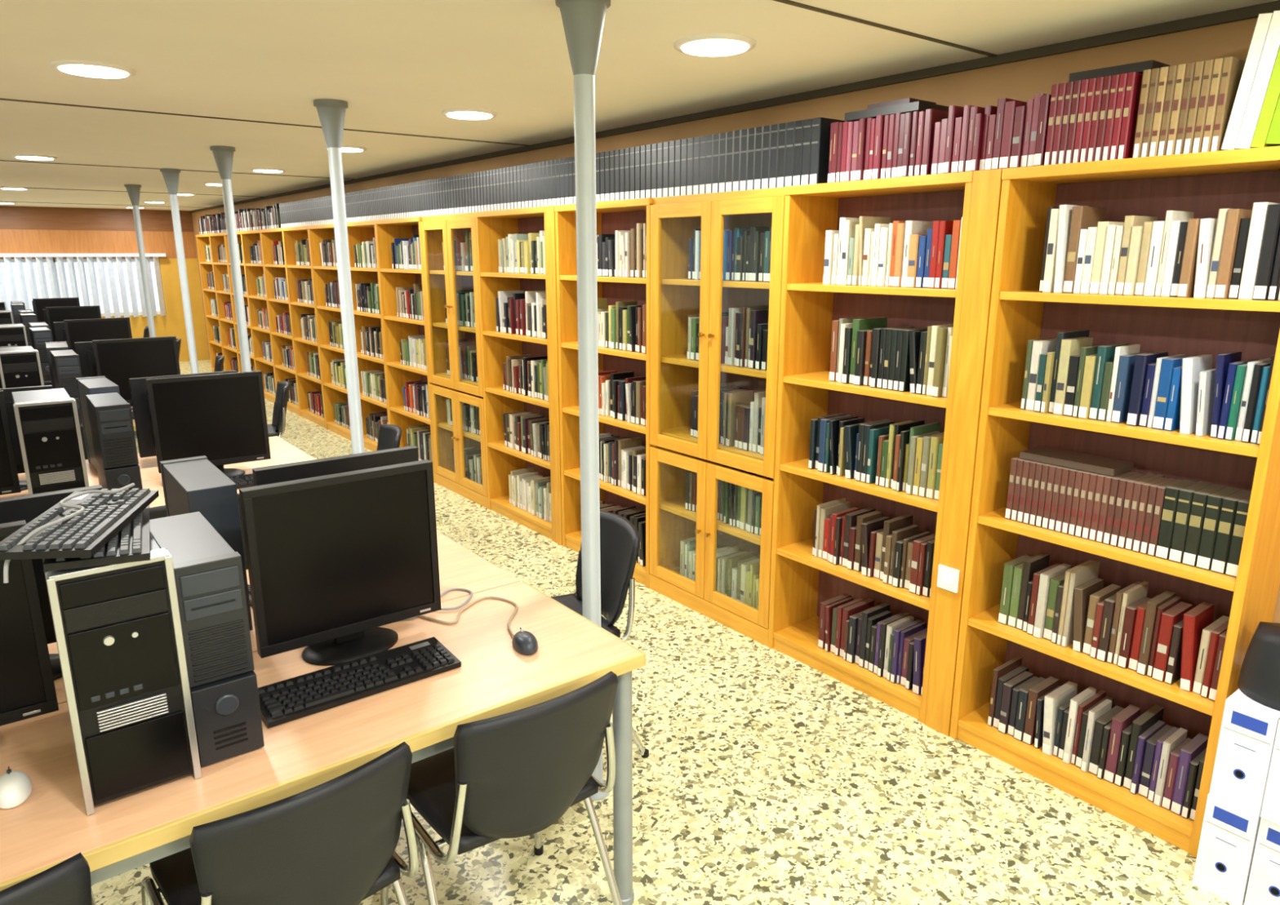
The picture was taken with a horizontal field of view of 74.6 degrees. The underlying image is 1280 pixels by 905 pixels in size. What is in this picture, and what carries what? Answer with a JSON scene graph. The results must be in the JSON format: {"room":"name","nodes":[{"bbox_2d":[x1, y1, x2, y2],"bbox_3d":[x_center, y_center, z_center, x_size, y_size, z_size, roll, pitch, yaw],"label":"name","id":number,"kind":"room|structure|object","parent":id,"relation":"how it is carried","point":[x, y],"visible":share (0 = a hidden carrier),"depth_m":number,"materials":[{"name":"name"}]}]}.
{"room":"computer lab","nodes":[
{"label":"computer lab","id":0,"kind":"room"},
{"bbox_2d":[0,205,208,361],"bbox_3d":[-10.124,-2.250,11.816,7.130,2.410,0.200,-10,17,-37],"label":"wall","id":1,"kind":"structure","parent":0,"point":[23,229],"depth_m":13.10,"materials":[{"name":"brown wood"}]},
{"bbox_2d":[0,258,164,316],"bbox_3d":[-10.010,-2.278,11.868,5.780,0.880,0.050,-10,17,-37],"label":"window","id":2,"kind":"structure","parent":1,"relation":"in","point":[55,260],"depth_m":12.81,"materials":[{"name":"glass"}]},
{"bbox_2d":[0,253,165,318],"bbox_3d":[-9.927,-2.282,11.756,5.940,0.980,0.118,-10,17,-37],"label":"vertical blinds","id":3,"kind":"object","parent":2,"relation":"attached to","point":[6,256],"visible":0.73,"depth_m":12.82,"materials":[{"name":"fabric"}]},
{"bbox_2d":[0,0,1277,210],"bbox_3d":[-4.486,-1.795,4.453,7.530,0.100,18.600,-10,17,-37],"label":"ceiling","id":4,"kind":"structure","parent":0,"point":[397,64],"depth_m":3.08,"materials":[{"name":"paint"}]},
{"bbox_2d":[49,59,135,78],"bbox_3d":[-2.027,-1.420,3.120,0.270,0.016,0.270,-10,17,-37],"label":"recessed light","id":5,"kind":"object","parent":4,"relation":"in","point":[91,68],"depth_m":3.08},
{"bbox_2d":[0,160,355,179],"bbox_3d":[-5.436,-2.026,5.657,7.130,0.005,0.016,-10,17,-37],"label":"trim","id":6,"kind":"structure","parent":4,"relation":"attached to","point":[0,160],"depth_m":6.75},
{"bbox_2d":[0,97,529,146],"bbox_3d":[-3.505,-1.452,3.235,7.130,0.005,0.016,-10,17,-37],"label":"trim","id":7,"kind":"structure","parent":4,"relation":"attached to","point":[2,99],"depth_m":4.29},
{"bbox_2d":[441,107,497,119],"bbox_3d":[-0.835,-1.656,4.118,0.270,0.016,0.270,-10,17,-37],"label":"recessed light","id":8,"kind":"object","parent":4,"relation":"in","point":[460,113],"depth_m":4.06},
{"bbox_2d":[674,33,756,56],"bbox_3d":[0.246,-1.335,2.761,0.270,0.016,0.270,-10,17,-37],"label":"recessed light","id":9,"kind":"object","parent":4,"relation":"in","point":[704,44],"depth_m":2.72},
{"bbox_2d":[773,0,997,57],"bbox_3d":[-1.568,-0.877,0.805,7.130,0.005,0.016,-10,17,-37],"label":"trim","id":10,"kind":"structure","parent":4,"relation":"attached to","point":[787,2],"depth_m":2.53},
{"bbox_2d":[91,360,1244,904],"bbox_3d":[-4.486,0.647,5.032,7.530,0.100,18.600,-10,17,-37],"label":"floor","id":11,"kind":"structure","parent":0,"point":[766,778],"depth_m":2.70,"materials":[{"name":"stone"}]},
{"bbox_2d":[0,853,96,904],"bbox_3d":[-1.181,1.025,1.476,0.498,0.814,0.537,-11,17,-39],"label":"chair","id":12,"kind":"object","parent":11,"relation":"on","point":[68,882],"visible":1,"depth_m":1.32,"materials":[{"name":"black leather"}]},
{"bbox_2d":[132,419,137,438],"bbox_3d":[-3.306,0.171,5.196,1.504,0.750,0.620,-10,17,-37],"label":"computer desk","id":13,"kind":"object","parent":11,"relation":"on","point":[134,424],"visible":0.02,"depth_m":5.01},
{"bbox_2d":[0,346,44,388],"bbox_3d":[-3.596,-0.379,4.892,0.188,0.458,0.452,-11,17,-38],"label":"computer tower","id":14,"kind":"object","parent":13,"relation":"on","point":[20,366],"visible":0.46,"depth_m":4.70,"materials":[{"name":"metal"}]},
{"bbox_2d":[49,349,82,423],"bbox_3d":[-3.420,-0.391,5.039,0.118,0.415,0.397,-10,17,-37],"label":"computer tower","id":15,"kind":"object","parent":13,"relation":"on","point":[66,366],"visible":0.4,"depth_m":4.88,"materials":[{"name":"grey plastic"}]},
{"bbox_2d":[92,336,180,411],"bbox_3d":[-3.199,-0.497,5.370,0.455,0.468,0.184,-10,17,-37],"label":"computer monitor","id":16,"kind":"object","parent":13,"relation":"on","point":[120,360],"visible":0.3,"depth_m":5.30,"materials":[{"name":"black plastic"}]},
{"bbox_2d":[124,184,155,337],"bbox_3d":[-5.092,-1.516,8.718,0.148,2.410,0.148,-10,17,-37],"label":"support column","id":17,"kind":"structure","parent":11,"relation":"on","point":[133,190],"depth_m":8.57,"materials":[{"name":"metal"}]},
{"bbox_2d":[0,435,311,498],"bbox_3d":[-2.424,0.435,4.082,1.504,0.750,0.620,-10,17,-37],"label":"computer desk","id":18,"kind":"object","parent":11,"relation":"on","point":[281,450],"visible":0.17,"depth_m":4.08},
{"bbox_2d":[0,385,52,490],"bbox_3d":[-2.744,-0.050,3.576,0.455,0.426,0.184,-8,16,-32],"label":"computer monitor","id":19,"kind":"object","parent":18,"relation":"on","point":[7,392],"visible":0.2,"depth_m":3.61,"materials":[{"name":"black plastic"}]},
{"bbox_2d":[75,376,119,471],"bbox_3d":[-2.502,-0.126,3.918,0.118,0.415,0.397,-11,17,-39],"label":"computer tower","id":20,"kind":"object","parent":18,"relation":"on","point":[98,384],"visible":0.42,"depth_m":3.89,"materials":[{"name":"grey plastic"}]},
{"bbox_2d":[128,370,236,457],"bbox_3d":[-2.148,-0.157,4.026,0.455,0.426,0.184,-10,17,-37],"label":"computer monitor","id":21,"kind":"object","parent":18,"relation":"on","point":[138,386],"visible":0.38,"depth_m":3.92,"materials":[{"name":"black plastic"}]},
{"bbox_2d":[160,168,199,373],"bbox_3d":[-3.836,-1.142,7.142,0.148,2.410,0.148,-10,17,-37],"label":"support column","id":22,"kind":"structure","parent":11,"relation":"on","point":[171,175],"depth_m":7.01,"materials":[{"name":"metal"}]},
{"bbox_2d":[195,233,224,372],"bbox_3d":[-6.008,-2.105,12.094,0.314,2.000,0.869,-10,17,-37],"label":"bookcase","id":23,"kind":"object","parent":11,"relation":"on","point":[202,240],"visible":0.27,"depth_m":12.28,"materials":[{"name":"brown wood"}]},
{"bbox_2d":[204,244,224,371],"bbox_3d":[-5.977,-2.075,12.037,0.197,1.810,0.668,-10,17,-37],"label":"books","id":24,"kind":"object","parent":23,"relation":"in","point":[210,276],"visible":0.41,"depth_m":12.03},
{"bbox_2d":[208,232,239,371],"bbox_3d":[-5.475,-1.947,11.425,0.314,2.000,0.869,-10,17,-37],"label":"bookcase","id":25,"kind":"object","parent":11,"relation":"on","point":[215,239],"visible":0.28,"depth_m":11.61,"materials":[{"name":"brown wood"}]},
{"bbox_2d":[217,244,239,372],"bbox_3d":[-5.454,-1.911,11.385,0.199,1.795,0.703,-10,17,-37],"label":"books","id":26,"kind":"object","parent":25,"relation":"in","point":[221,248],"visible":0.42,"depth_m":11.36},
{"bbox_2d":[198,56,1245,234],"bbox_3d":[-2.308,-2.105,7.163,0.229,0.272,12.781,-10,17,-37],"label":"books","id":27,"kind":"object","parent":25,"relation":"on","point":[1151,108],"visible":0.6,"depth_m":3.03,"materials":[{"name":"paper"}]},
{"bbox_2d":[142,457,316,507],"bbox_3d":[-2.038,0.549,3.604,1.504,0.750,0.620,-10,17,-37],"label":"computer desk","id":28,"kind":"object","parent":11,"relation":"on","point":[155,484],"visible":0.05,"depth_m":3.74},
{"bbox_2d":[0,390,21,495],"bbox_3d":[-2.684,0.012,3.222,0.455,0.468,0.184,-10,17,-37],"label":"computer monitor","id":29,"kind":"object","parent":28,"relation":"on","point":[9,478],"visible":1,"depth_m":3.31,"materials":[{"name":"black plastic"}]},
{"bbox_2d":[11,387,88,494],"bbox_3d":[-2.318,-0.003,3.307,0.188,0.458,0.452,-10,17,-37],"label":"computer tower","id":30,"kind":"object","parent":28,"relation":"on","point":[47,421],"visible":0.87,"depth_m":3.13,"materials":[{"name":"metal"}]},
{"bbox_2d":[85,392,142,490],"bbox_3d":[-2.154,-0.014,3.446,0.118,0.415,0.397,-10,17,-36],"label":"computer tower","id":31,"kind":"object","parent":28,"relation":"on","point":[110,416],"visible":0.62,"depth_m":3.30,"materials":[{"name":"grey plastic"}]},
{"bbox_2d":[146,370,271,476],"bbox_3d":[-1.930,-0.120,3.778,0.455,0.468,0.184,-9,16,-34],"label":"computer monitor","id":32,"kind":"object","parent":28,"relation":"on","point":[221,418],"visible":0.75,"depth_m":3.73,"materials":[{"name":"black plastic"}]},
{"bbox_2d":[227,473,253,488],"bbox_3d":[-1.801,0.133,3.664,0.450,0.028,0.156,-9,16,-34],"label":"keyboard","id":33,"kind":"object","parent":28,"relation":"on","point":[245,481],"visible":0.17,"depth_m":3.68,"materials":[{"name":"black plastic"}]},
{"bbox_2d":[209,145,251,372],"bbox_3d":[-2.702,-0.805,5.719,0.148,2.410,0.148,-10,17,-37],"label":"support column","id":34,"kind":"structure","parent":11,"relation":"on","point":[223,155],"depth_m":5.56,"materials":[{"name":"metal"}]},
{"bbox_2d":[223,231,255,372],"bbox_3d":[-4.941,-1.788,10.756,0.314,2.000,0.869,-10,17,-37],"label":"bookcase","id":35,"kind":"object","parent":11,"relation":"on","point":[238,233],"visible":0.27,"depth_m":10.93,"materials":[{"name":"brown wood"}]},
{"bbox_2d":[237,243,254,371],"bbox_3d":[-4.916,-1.746,10.711,0.198,1.782,0.688,-10,17,-37],"label":"books","id":36,"kind":"object","parent":35,"relation":"in","point":[240,249],"visible":0.14,"depth_m":10.58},
{"bbox_2d":[240,229,275,403],"bbox_3d":[-4.408,-1.630,10.087,0.314,2.000,0.869,-10,17,-37],"label":"bookcase","id":37,"kind":"object","parent":11,"relation":"on","point":[252,271],"visible":0.31,"depth_m":10.27,"materials":[{"name":"brown wood"}]},
{"bbox_2d":[249,240,275,395],"bbox_3d":[-4.388,-1.605,10.043,0.196,1.817,0.702,-10,17,-37],"label":"books","id":38,"kind":"object","parent":37,"relation":"in","point":[255,250],"visible":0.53,"depth_m":10.02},
{"bbox_2d":[267,381,289,438],"bbox_3d":[-2.825,-0.091,6.183,0.537,0.814,0.498,-7,15,-27],"label":"chair","id":39,"kind":"object","parent":11,"relation":"on","point":[278,424],"visible":0.4,"depth_m":6.12,"materials":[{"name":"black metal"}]},
{"bbox_2d":[141,742,418,904],"bbox_3d":[-0.745,0.953,1.780,0.498,0.814,0.537,-12,18,-40],"label":"chair","id":40,"kind":"object","parent":11,"relation":"on","point":[334,842],"visible":1,"depth_m":1.55,"materials":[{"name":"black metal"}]},
{"bbox_2d":[259,227,300,416],"bbox_3d":[-3.875,-1.471,9.418,0.314,2.000,0.869,-10,17,-37],"label":"bookcase","id":41,"kind":"object","parent":11,"relation":"on","point":[276,307],"visible":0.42,"depth_m":9.58,"materials":[{"name":"brown wood"}]},
{"bbox_2d":[272,240,297,404],"bbox_3d":[-3.861,-1.439,9.383,0.194,1.799,0.721,-10,17,-37],"label":"books","id":42,"kind":"object","parent":41,"relation":"in","point":[282,321],"visible":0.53,"depth_m":9.36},
{"bbox_2d":[47,531,520,704],"bbox_3d":[-1.155,0.812,2.491,1.504,0.750,0.620,-10,17,-37],"label":"computer desk","id":43,"kind":"object","parent":11,"relation":"on","point":[459,566],"visible":0.08,"depth_m":2.65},
{"bbox_2d":[0,484,102,680],"bbox_3d":[-1.492,0.330,1.971,0.455,0.426,0.184,-10,17,-37],"label":"computer monitor","id":44,"kind":"object","parent":43,"relation":"on","point":[27,508],"visible":0.12,"depth_m":2.01,"materials":[{"name":"black plastic"}]},
{"bbox_2d":[159,455,253,631],"bbox_3d":[-1.203,0.252,2.324,0.118,0.415,0.397,-10,17,-37],"label":"computer tower","id":45,"kind":"object","parent":43,"relation":"on","point":[193,484],"visible":0.4,"depth_m":2.18,"materials":[{"name":"grey plastic"}]},
{"bbox_2d":[252,445,418,486],"bbox_3d":[-0.827,0.229,2.399,0.455,0.426,0.184,-10,17,-37],"label":"computer monitor","id":46,"kind":"object","parent":43,"relation":"on","point":[344,464],"visible":0.26,"depth_m":2.36,"materials":[{"name":"black plastic"}]},
{"bbox_2d":[281,225,325,428],"bbox_3d":[-3.342,-1.313,8.749,0.314,2.000,0.869,-10,17,-37],"label":"bookcase","id":47,"kind":"object","parent":11,"relation":"on","point":[305,383],"visible":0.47,"depth_m":8.94,"materials":[{"name":"brown wood"}]},
{"bbox_2d":[294,239,324,417],"bbox_3d":[-3.318,-1.282,8.702,0.195,1.807,0.691,-10,17,-37],"label":"books","id":48,"kind":"object","parent":47,"relation":"in","point":[304,286],"visible":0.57,"depth_m":8.69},
{"bbox_2d":[0,581,645,904],"bbox_3d":[-0.769,0.926,2.013,1.504,0.750,0.620,-10,17,-37],"label":"computer desk","id":49,"kind":"object","parent":11,"relation":"on","point":[133,831],"visible":0.62,"depth_m":1.80,"materials":[{"name":"wood"}]},
{"bbox_2d":[0,766,32,809],"bbox_3d":[-1.179,0.624,1.575,0.062,0.037,0.112,-10,17,-37],"label":"computer mouse","id":50,"kind":"object","parent":49,"relation":"on","point":[15,786],"visible":1,"depth_m":1.55,"materials":[{"name":"white plastic"}]},
{"bbox_2d":[0,520,58,726],"bbox_3d":[-1.426,0.391,1.622,0.455,0.468,0.184,-10,17,-37],"label":"computer monitor","id":51,"kind":"object","parent":49,"relation":"on","point":[27,685],"visible":0.82,"depth_m":1.70,"materials":[{"name":"black plastic"}]},
{"bbox_2d":[42,533,201,816],"bbox_3d":[-1.062,0.379,1.694,0.188,0.458,0.452,-10,17,-37],"label":"computer tower","id":52,"kind":"object","parent":49,"relation":"on","point":[117,628],"visible":0.92,"depth_m":1.52,"materials":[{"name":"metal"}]},
{"bbox_2d":[43,505,150,572],"bbox_3d":[-1.028,0.149,1.609,0.156,0.028,0.378,-8,15,-29],"label":"keyboard","id":53,"kind":"object","parent":52,"relation":"on","point":[131,544],"visible":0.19,"depth_m":1.48,"materials":[{"name":"black plastic"}]},
{"bbox_2d":[0,488,159,560],"bbox_3d":[-1.046,0.126,1.576,0.156,0.028,0.378,-3,14,-13],"label":"keyboard","id":54,"kind":"object","parent":53,"relation":"on","point":[83,535],"visible":0.89,"depth_m":1.51,"materials":[{"name":"black plastic"}]},
{"bbox_2d":[3,483,134,583],"bbox_3d":[-1.073,0.141,1.570,0.080,0.075,0.364,-1,13,-4],"label":"cable","id":55,"kind":"object","parent":54,"relation":"on","point":[6,568],"visible":0.95,"depth_m":1.54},
{"bbox_2d":[149,511,264,767],"bbox_3d":[-0.935,0.378,1.791,0.118,0.415,0.397,-10,17,-37],"label":"computer tower","id":56,"kind":"object","parent":49,"relation":"on","point":[209,579],"visible":0.91,"depth_m":1.65,"materials":[{"name":"grey plastic"}]},
{"bbox_2d":[239,459,441,666],"bbox_3d":[-0.746,0.274,2.117,0.455,0.468,0.184,-10,17,-37],"label":"computer monitor","id":57,"kind":"object","parent":49,"relation":"on","point":[333,560],"visible":0.99,"depth_m":2.06,"materials":[{"name":"black plastic"}]},
{"bbox_2d":[257,636,461,728],"bbox_3d":[-0.664,0.530,1.986,0.450,0.028,0.156,-10,17,-37],"label":"keyboard","id":58,"kind":"object","parent":49,"relation":"on","point":[285,701],"visible":1,"depth_m":1.96,"materials":[{"name":"black plastic"}]},
{"bbox_2d":[400,587,518,637],"bbox_3d":[-0.526,0.442,2.397,0.466,0.014,0.277,3,14,13],"label":"cable","id":59,"kind":"object","parent":49,"relation":"on","point":[458,588],"visible":0.57,"depth_m":2.39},
{"bbox_2d":[512,627,537,655],"bbox_3d":[-0.296,0.483,2.167,0.062,0.037,0.112,-6,14,-22],"label":"computer mouse","id":60,"kind":"object","parent":49,"relation":"on","point":[524,642],"visible":1,"depth_m":2.14,"materials":[{"name":"grey plastic"}]},
{"bbox_2d":[307,223,351,440],"bbox_3d":[-2.809,-1.154,8.081,0.314,2.000,0.869,-10,17,-37],"label":"bookcase","id":61,"kind":"object","parent":11,"relation":"on","point":[332,393],"visible":0.37,"depth_m":8.29,"materials":[{"name":"brown wood"}]},
{"bbox_2d":[319,239,350,430],"bbox_3d":[-2.788,-1.123,8.040,0.199,1.799,0.705,-10,17,-37],"label":"books","id":62,"kind":"object","parent":61,"relation":"in","point":[327,247],"visible":0.41,"depth_m":8.05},
{"bbox_2d":[313,98,364,454],"bbox_3d":[-1.402,-0.419,4.089,0.148,2.410,0.148,-10,17,-37],"label":"support column","id":63,"kind":"structure","parent":11,"relation":"on","point":[331,112],"depth_m":3.94,"materials":[{"name":"metal"}]},
{"bbox_2d":[346,220,389,451],"bbox_3d":[-2.275,-0.996,7.412,0.314,2.000,0.869,-10,17,-37],"label":"bookcase","id":64,"kind":"object","parent":11,"relation":"on","point":[358,232],"visible":0.27,"depth_m":7.58,"materials":[{"name":"brown wood"}]},
{"bbox_2d":[353,237,387,443],"bbox_3d":[-2.260,-0.959,7.378,0.198,1.789,0.720,-10,17,-37],"label":"books","id":65,"kind":"object","parent":64,"relation":"in","point":[373,382],"visible":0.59,"depth_m":7.34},
{"bbox_2d":[377,424,401,450],"bbox_3d":[-1.556,0.286,4.591,0.537,0.814,0.498,-7,15,-27],"label":"chair","id":66,"kind":"object","parent":11,"relation":"on","point":[389,435],"visible":0.04,"depth_m":4.69,"materials":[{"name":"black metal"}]},
{"bbox_2d":[374,216,435,482],"bbox_3d":[-1.742,-0.837,6.743,0.314,2.000,0.869,-10,17,-37],"label":"bookcase","id":67,"kind":"object","parent":11,"relation":"on","point":[395,328],"visible":0.43,"depth_m":6.93,"materials":[{"name":"brown wood"}]},
{"bbox_2d":[391,234,432,462],"bbox_3d":[-1.704,-0.801,6.678,0.196,1.797,0.645,-10,17,-37],"label":"books","id":68,"kind":"object","parent":67,"relation":"in","point":[406,252],"visible":0.61,"depth_m":6.66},
{"bbox_2d":[420,212,488,508],"bbox_3d":[-1.218,-0.677,6.067,0.336,2.000,0.869,-10,17,-37],"label":"bookcase","id":69,"kind":"object","parent":11,"relation":"on","point":[434,229],"visible":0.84,"depth_m":6.13,"materials":[{"name":"brown wood"}]},
{"bbox_2d":[441,231,483,484],"bbox_3d":[-1.177,-0.656,6.047,0.196,1.814,0.716,-10,17,-37],"label":"books","id":70,"kind":"object","parent":69,"relation":"in","point":[463,244],"visible":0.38,"depth_m":5.98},
{"bbox_2d":[380,671,622,904],"bbox_3d":[-0.341,0.880,2.084,0.498,0.814,0.537,-10,16,-36],"label":"chair","id":71,"kind":"object","parent":11,"relation":"on","point":[513,775],"visible":0.89,"depth_m":1.86,"materials":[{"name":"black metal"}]},
{"bbox_2d":[474,206,554,541],"bbox_3d":[-0.676,-0.520,5.405,0.314,2.000,0.869,-10,17,-37],"label":"bookcase","id":72,"kind":"object","parent":11,"relation":"on","point":[491,226],"visible":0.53,"depth_m":5.58,"materials":[{"name":"brown wood"}]},
{"bbox_2d":[495,231,551,522],"bbox_3d":[-0.651,-0.486,5.358,0.197,1.798,0.689,-10,17,-37],"label":"books","id":73,"kind":"object","parent":72,"relation":"in","point":[517,312],"visible":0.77,"depth_m":5.32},
{"bbox_2d":[555,0,610,800],"bbox_3d":[-0.152,-0.048,2.521,0.148,2.410,0.148,-10,17,-37],"label":"support column","id":74,"kind":"structure","parent":11,"relation":"on","point":[583,20],"depth_m":2.39,"materials":[{"name":"metal"}]},
{"bbox_2d":[551,511,648,758],"bbox_3d":[-0.288,0.663,2.999,0.537,0.814,0.498,-7,15,-27],"label":"chair","id":75,"kind":"object","parent":11,"relation":"on","point":[620,540],"visible":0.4,"depth_m":3.00,"materials":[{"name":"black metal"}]},
{"bbox_2d":[554,197,653,588],"bbox_3d":[-0.093,-0.347,4.674,0.314,2.000,0.849,-10,17,-37],"label":"bookcase","id":76,"kind":"object","parent":11,"relation":"on","point":[617,215],"visible":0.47,"depth_m":4.81,"materials":[{"name":"brown wood"}]},
{"bbox_2d":[596,222,646,566],"bbox_3d":[-0.075,-0.323,4.636,0.198,1.814,0.694,-10,17,-37],"label":"books","id":77,"kind":"object","parent":76,"relation":"in","point":[622,326],"visible":0.59,"depth_m":4.50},
{"bbox_2d":[648,186,785,646],"bbox_3d":[0.425,-0.189,4.007,0.336,2.000,0.869,-10,17,-37],"label":"bookcase","id":78,"kind":"object","parent":11,"relation":"on","point":[674,297],"visible":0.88,"depth_m":4.03,"materials":[{"name":"brown wood"}]},
{"bbox_2d":[680,225,771,609],"bbox_3d":[0.482,-0.147,3.973,0.199,1.779,0.667,-10,17,-37],"label":"books","id":79,"kind":"object","parent":78,"relation":"in","point":[746,251],"visible":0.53,"depth_m":3.89,"materials":[{"name":"paper"}]},
{"bbox_2d":[768,171,973,724],"bbox_3d":[0.952,-0.036,3.364,0.314,2.000,0.819,-10,17,-37],"label":"bookcase","id":80,"kind":"object","parent":11,"relation":"on","point":[800,580],"visible":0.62,"depth_m":3.48,"materials":[{"name":"brown wood"}]},
{"bbox_2d":[808,216,962,695],"bbox_3d":[0.977,-0.002,3.317,0.197,1.796,0.638,-10,17,-37],"label":"books","id":81,"kind":"object","parent":80,"relation":"in","point":[906,456],"visible":0.91,"depth_m":3.24,"materials":[{"name":"paper"}]},
{"bbox_2d":[949,146,1279,858],"bbox_3d":[1.515,0.131,2.656,0.314,2.000,0.819,-10,17,-37],"label":"bookcase","id":82,"kind":"object","parent":11,"relation":"on","point":[1202,184],"visible":0.61,"depth_m":2.67,"materials":[{"name":"brown wood"}]},
{"bbox_2d":[987,202,1279,821],"bbox_3d":[1.524,0.157,2.627,0.196,1.806,0.690,-10,17,-37],"label":"books","id":83,"kind":"object","parent":82,"relation":"in","point":[1162,637],"visible":0.98,"depth_m":2.55,"materials":[{"name":"paper"}]},
{"bbox_2d":[1221,10,1279,150],"bbox_3d":[1.682,-0.948,2.158,0.241,0.327,0.210,-10,17,-37],"label":"binders","id":84,"kind":"object","parent":82,"relation":"on","point":[1254,122],"visible":0.79,"depth_m":2.12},
{"bbox_2d":[1192,793,1261,904],"bbox_3d":[1.738,1.071,2.410,0.341,0.285,0.118,-10,17,-37],"label":"box","id":85,"kind":"object","parent":11,"relation":"on","point":[1229,830],"visible":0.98,"depth_m":2.31,"materials":[{"name":"white paper"}]},
{"bbox_2d":[1209,688,1279,814],"bbox_3d":[1.746,0.790,2.350,0.341,0.285,0.118,-10,17,-37],"label":"box","id":86,"kind":"object","parent":85,"relation":"on","point":[1249,727],"visible":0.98,"depth_m":2.25,"materials":[{"name":"cardboard"}]},
{"bbox_2d":[1237,622,1279,711],"bbox_3d":[1.746,0.546,2.243,0.200,0.234,0.220,-10,17,-37],"label":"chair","id":87,"kind":"object","parent":86,"relation":"on","point":[1259,679],"visible":1,"depth_m":2.24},
{"bbox_2d":[1244,817,1279,904],"bbox_3d":[1.821,1.091,2.322,0.341,0.285,0.118,-10,17,-37],"label":"box","id":88,"kind":"object","parent":11,"relation":"on","point":[1264,883],"visible":1,"depth_m":2.24,"materials":[{"name":"cardboard"}]},
{"bbox_2d":[1260,720,1279,825],"bbox_3d":[1.813,0.814,2.250,0.341,0.285,0.118,-10,17,-37],"label":"box","id":89,"kind":"object","parent":88,"relation":"on","point":[1270,811],"visible":1,"depth_m":2.19,"materials":[{"name":"cardboard"}]},
{"bbox_3d":[-3.692,0.058,5.674,1.504,0.750,0.620,-10,17,-37],"label":"computer desk","id":90,"kind":"object","parent":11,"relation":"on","visible":0},
{"bbox_2d":[44,341,68,388],"bbox_3d":[-3.784,-0.500,5.500,0.118,0.415,0.397,-9,16,-34],"label":"computer tower","id":91,"kind":"object","parent":90,"relation":"on","point":[50,346],"visible":0.23,"depth_m":5.32,"materials":[{"name":"grey plastic"}]},
{"bbox_2d":[74,341,132,406],"bbox_3d":[-3.453,-0.527,5.590,0.455,0.426,0.184,-9,16,-33],"label":"computer monitor","id":92,"kind":"object","parent":90,"relation":"on","point":[85,351],"visible":0.07,"depth_m":5.48,"materials":[{"name":"black plastic"}]},
{"bbox_3d":[-4.575,-0.206,6.787,1.504,0.750,0.620,-10,17,-37],"label":"computer desk","id":93,"kind":"object","parent":11,"relation":"on","visible":0},
{"bbox_2d":[0,323,28,346],"bbox_3d":[-4.840,-0.760,6.502,0.188,0.458,0.452,-10,16,-36],"label":"computer tower","id":94,"kind":"object","parent":93,"relation":"on","point":[11,335],"visible":0.34,"depth_m":6.31,"materials":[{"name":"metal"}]},
{"bbox_2d":[29,327,53,381],"bbox_3d":[-4.696,-0.767,6.625,0.118,0.415,0.397,-11,17,-38],"label":"computer tower","id":95,"kind":"object","parent":93,"relation":"on","point":[39,336],"visible":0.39,"depth_m":6.47,"materials":[{"name":"grey plastic"}]},
{"bbox_2d":[63,317,132,352],"bbox_3d":[-4.466,-0.875,6.963,0.455,0.468,0.184,-10,17,-37],"label":"computer monitor","id":96,"kind":"object","parent":93,"relation":"on","point":[96,329],"visible":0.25,"depth_m":6.88,"materials":[{"name":"black plastic"}]},
{"bbox_3d":[-5.844,-0.583,8.379,1.504,0.750,0.620,-10,17,-37],"label":"computer desk","id":97,"kind":"object","parent":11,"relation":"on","visible":0},
{"bbox_2d":[18,312,37,346],"bbox_3d":[-5.955,-1.146,8.224,0.118,0.415,0.397,-11,17,-38],"label":"computer tower","id":98,"kind":"object","parent":97,"relation":"on","point":[25,318],"visible":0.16,"depth_m":8.06,"materials":[{"name":"grey plastic"}]},
{"bbox_2d":[45,305,101,342],"bbox_3d":[-5.735,-1.252,8.554,0.455,0.468,0.184,-10,17,-36],"label":"computer monitor","id":99,"kind":"object","parent":97,"relation":"on","point":[55,314],"visible":0.32,"depth_m":8.45,"materials":[{"name":"black plastic"}]},
{"bbox_3d":[-7.112,-0.960,9.970,1.504,0.750,0.620,-10,17,-37],"label":"computer desk","id":100,"kind":"object","parent":11,"relation":"on","visible":0},
{"bbox_2d":[32,297,79,322],"bbox_3d":[-7.012,-1.627,10.139,0.455,0.468,0.184,-11,17,-39],"label":"computer monitor","id":101,"kind":"object","parent":100,"relation":"on","point":[39,304],"visible":0.3,"depth_m":10.01,"materials":[{"name":"black plastic"}]},
{"bbox_2d":[191,17,1279,623],"bbox_3d":[-1.590,-1.092,6.928,0.200,2.410,18.600,-10,17,-37],"label":"wall","id":102,"kind":"structure","parent":0,"point":[1021,80],"depth_m":3.12,"materials":[{"name":"beige paint"}]},
{"bbox_2d":[545,205,562,546],"bbox_3d":[-0.378,-0.433,5.039,0.324,2.000,0.086,-10,17,-37],"label":"bookcase side panel","id":103,"kind":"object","parent":102,"relation":"attached to","point":[550,213],"depth_m":4.92,"materials":[{"name":"brown wood"}]},
{"bbox_2d":[190,0,1279,213],"bbox_3d":[-1.677,-2.234,6.588,0.020,0.030,18.200,-10,17,-37],"label":"trim","id":104,"kind":"structure","parent":102,"relation":"attached to","point":[1252,11],"depth_m":3.17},
{"bbox_2d":[937,564,959,593],"bbox_3d":[1.101,0.451,3.007,0.012,0.085,0.080,-10,17,-37],"label":"wall socket","id":105,"kind":"object","parent":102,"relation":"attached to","point":[948,578],"visible":1,"depth_m":3.00,"materials":[{"name":"white plastic"}]},
{"bbox_2d":[924,168,1002,736],"bbox_3d":[1.237,0.046,3.013,0.324,2.000,0.096,-10,17,-37],"label":"bookcase side panel","id":106,"kind":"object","parent":102,"relation":"attached to","point":[986,184],"depth_m":2.88,"materials":[{"name":"brown wood"}]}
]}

